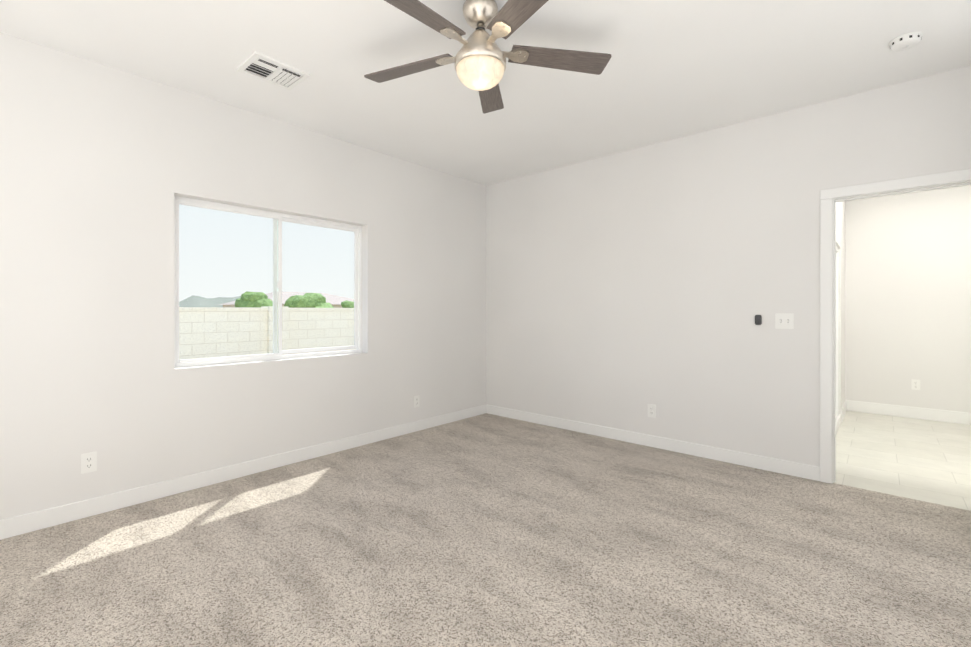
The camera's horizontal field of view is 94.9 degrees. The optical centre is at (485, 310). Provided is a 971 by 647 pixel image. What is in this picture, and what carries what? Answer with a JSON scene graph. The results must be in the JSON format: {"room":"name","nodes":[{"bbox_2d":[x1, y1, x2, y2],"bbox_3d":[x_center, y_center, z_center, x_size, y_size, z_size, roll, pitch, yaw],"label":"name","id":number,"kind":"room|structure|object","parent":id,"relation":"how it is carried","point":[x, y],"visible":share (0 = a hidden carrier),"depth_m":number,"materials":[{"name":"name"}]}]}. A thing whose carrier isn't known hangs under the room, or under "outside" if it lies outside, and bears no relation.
{"room":"empty bedroom","nodes":[
{"label":"empty bedroom","id":0,"kind":"room"},
{"bbox_2d":[0,32,485,519],"bbox_3d":[-1.670,-0.136,3.585,0.140,2.740,5.140,0,0,42],"label":"wall","id":1,"kind":"structure","parent":0,"point":[101,166],"depth_m":2.95,"materials":[{"name":"paint"}]},
{"bbox_2d":[81,452,96,473],"bbox_3d":[-2.380,0.912,2.674,0.008,0.117,0.072,0,0,42],"label":"electrical outlet","id":2,"kind":"object","parent":1,"relation":"attached to","point":[88,462],"visible":1,"depth_m":2.67,"materials":[{"name":"white plastic"}]},
{"bbox_2d":[0,404,487,539],"bbox_3d":[-1.610,1.181,3.534,0.018,0.105,4.900,0,0,42],"label":"baseboard","id":3,"kind":"structure","parent":1,"relation":"attached to","point":[33,521],"depth_m":3.09,"materials":[{"name":"paint"}]},
{"bbox_2d":[174,196,361,367],"bbox_3d":[-1.678,-0.201,3.639,0.051,1.190,1.510,0,0,42],"label":"window","id":4,"kind":"structure","parent":1,"relation":"in","point":[357,282],"depth_m":3.62,"materials":[{"name":"white plastic"}]},
{"bbox_2d":[414,395,418,407],"bbox_3d":[-0.705,0.929,4.562,0.008,0.117,0.072,0,0,42],"label":"electrical outlet","id":5,"kind":"object","parent":1,"relation":"attached to","point":[416,401],"visible":1,"depth_m":4.56,"materials":[{"name":"white plastic"}]},
{"bbox_2d":[0,413,970,646],"bbox_3d":[-0.087,1.295,2.115,4.460,0.120,5.040,0,0,42],"label":"floor carpet","id":6,"kind":"object","parent":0,"point":[486,530],"visible":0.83,"depth_m":2.22,"materials":[{"name":"beige carpet"}]},
{"bbox_2d":[0,0,970,185],"bbox_3d":[-0.049,-1.605,1.945,4.780,0.200,5.440,0,0,42],"label":"ceiling","id":7,"kind":"structure","parent":0,"point":[674,69],"depth_m":2.68,"materials":[{"name":"paint"}]},
{"bbox_2d":[236,51,309,90],"bbox_3d":[-1.333,-1.499,2.803,0.285,0.013,0.335,0,0,42],"label":"ceiling vent","id":8,"kind":"object","parent":7,"relation":"in","point":[257,65],"visible":1,"depth_m":2.79,"materials":[{"name":"white plastic"}]},
{"bbox_2d":[364,0,611,113],"bbox_3d":[-0.057,-1.307,2.181,1.319,0.395,1.263,0,0,42],"label":"fan","id":9,"kind":"object","parent":7,"relation":"hanging from","point":[479,59],"visible":1,"depth_m":2.16,"materials":[{"name":"brown wood"}]},
{"bbox_2d":[889,32,922,51],"bbox_3d":[2.328,-1.484,2.470,0.136,0.043,0.136,0,0,42],"label":"smoke detector","id":10,"kind":"object","parent":7,"relation":"attached to","point":[906,41],"visible":1,"depth_m":2.44,"materials":[{"name":"white plastic"}]},
{"bbox_2d":[486,66,970,466],"bbox_3d":[1.664,-0.137,3.983,4.320,2.740,0.120,0,0,42],"label":"wall","id":11,"kind":"structure","parent":0,"point":[624,289],"depth_m":3.79,"materials":[{"name":"paint"}]},
{"bbox_2d":[648,404,655,417],"bbox_3d":[1.506,0.908,4.039,0.072,0.117,0.008,0,0,42],"label":"electrical outlet","id":12,"kind":"object","parent":11,"relation":"attached to","point":[651,410],"visible":1,"depth_m":4.03,"materials":[{"name":"white plastic"}]},
{"bbox_2d":[488,405,819,480],"bbox_3d":[1.223,1.181,4.286,3.200,0.105,0.014,0,0,42],"label":"baseboard","id":13,"kind":"structure","parent":11,"relation":"attached to","point":[812,472],"depth_m":3.89,"materials":[{"name":"paint"}]},
{"bbox_2d":[755,315,761,324],"bbox_3d":[2.129,0.071,3.478,0.044,0.078,0.018,0,0,42],"label":"sensor","id":14,"kind":"object","parent":11,"relation":"attached to","point":[758,319],"visible":1,"depth_m":3.47,"materials":[{"name":"black plastic"}]},
{"bbox_2d":[775,313,793,328],"bbox_3d":[2.256,0.078,3.364,0.117,0.117,0.021,0,0,42],"label":"switch plate","id":15,"kind":"object","parent":11,"relation":"attached to","point":[784,320],"visible":1,"depth_m":3.37,"materials":[{"name":"white plastic"}]},
{"bbox_2d":[820,169,970,483],"bbox_3d":[2.788,0.182,2.975,0.880,2.105,0.136,0,0,42],"label":"door frame","id":16,"kind":"structure","parent":11,"relation":"attached to","point":[827,196],"depth_m":3.18,"materials":[{"name":"paint"}]},
{"bbox_2d":[836,201,844,434],"bbox_3d":[3.435,-0.137,4.457,0.120,2.740,2.940,0,0,42],"label":"wall","id":17,"kind":"structure","parent":0,"point":[840,225],"depth_m":4.99,"materials":[{"name":"paint"}]},
{"bbox_2d":[836,246,838,418],"bbox_3d":[3.309,0.228,4.282,0.073,1.830,1.750,0,0,42],"label":"door frame","id":18,"kind":"object","parent":17,"relation":"attached to","point":[837,318],"visible":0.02,"depth_m":4.91,"materials":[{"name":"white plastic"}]},
{"bbox_2d":[841,400,847,421],"bbox_3d":[4.192,1.167,5.210,0.014,0.130,0.750,0,0,42],"label":"baseboard","id":19,"kind":"structure","parent":17,"relation":"attached to","point":[845,406],"depth_m":5.18,"materials":[{"name":"paint"}]},
{"bbox_2d":[833,411,970,510],"bbox_3d":[3.764,1.293,4.180,2.740,0.120,3.160,0,0,42],"label":"floor","id":20,"kind":"structure","parent":0,"point":[921,459],"depth_m":3.75,"materials":[{"name":"beige tile"}]},
{"bbox_2d":[845,185,970,412],"bbox_3d":[4.765,-0.138,5.323,2.760,2.740,0.120,0,0,42],"label":"wall","id":21,"kind":"structure","parent":0,"point":[907,288],"depth_m":5.13,"materials":[{"name":"paint"}]},
{"bbox_2d":[848,400,970,424],"bbox_3d":[5.044,1.168,4.984,1.590,0.130,0.018,0,0,42],"label":"baseboard","id":22,"kind":"structure","parent":21,"relation":"attached to","point":[917,413],"depth_m":5.11,"materials":[{"name":"paint"}]},
{"bbox_2d":[912,379,919,389],"bbox_3d":[4.924,0.847,5.097,0.072,0.117,0.008,0,0,42],"label":"electrical outlet","id":23,"kind":"object","parent":21,"relation":"attached to","point":[915,384],"visible":1,"depth_m":5.10,"materials":[{"name":"white plastic"}]},
{"label":"outside","id":24,"kind":"structure","parent":0,"visible":0},
{"bbox_3d":[-48.179,1.699,41.572,119.860,0.200,160.000,0,0,42],"label":"ground","id":25,"kind":"structure","parent":24,"visible":0},
{"bbox_2d":[179,295,240,306],"bbox_3d":[-78.290,-1.230,101.701,25.000,5.548,130.000,0,0,42],"label":"hills","id":26,"kind":"structure","parent":25,"relation":"on","point":[196,301],"depth_m":105.38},
{"bbox_2d":[235,291,272,307],"bbox_3d":[-13.499,0.245,26.252,2.265,2.737,1.986,0,0,42],"label":"tree","id":27,"kind":"object","parent":25,"relation":"on","point":[255,300],"depth_m":25.60,"materials":[{"name":"green plant"}]},
{"bbox_2d":[179,306,353,359],"bbox_3d":[-4.488,0.768,9.495,0.400,1.720,70.400,0,0,42],"label":"fence","id":28,"kind":"object","parent":25,"relation":"on","point":[215,337],"depth_m":9.10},
{"bbox_2d":[219,291,353,307],"bbox_3d":[-19.398,-0.180,46.784,12.800,3.550,11.800,0,0,42],"label":"house","id":29,"kind":"structure","parent":25,"relation":"on","point":[334,301],"depth_m":44.89,"materials":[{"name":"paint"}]},
{"bbox_2d":[284,293,333,307],"bbox_3d":[-11.387,0.217,28.820,2.867,2.787,3.160,0,0,42],"label":"tree","id":30,"kind":"object","parent":25,"relation":"on","point":[318,300],"depth_m":27.90,"materials":[{"name":"green plant"}]},
{"bbox_2d":[341,300,353,307],"bbox_3d":[-9.390,0.441,30.794,1.187,2.337,1.192,0,0,42],"label":"tree","id":31,"kind":"object","parent":25,"relation":"on","point":[345,304],"depth_m":30.37,"materials":[{"name":"green plant"}]}
]}

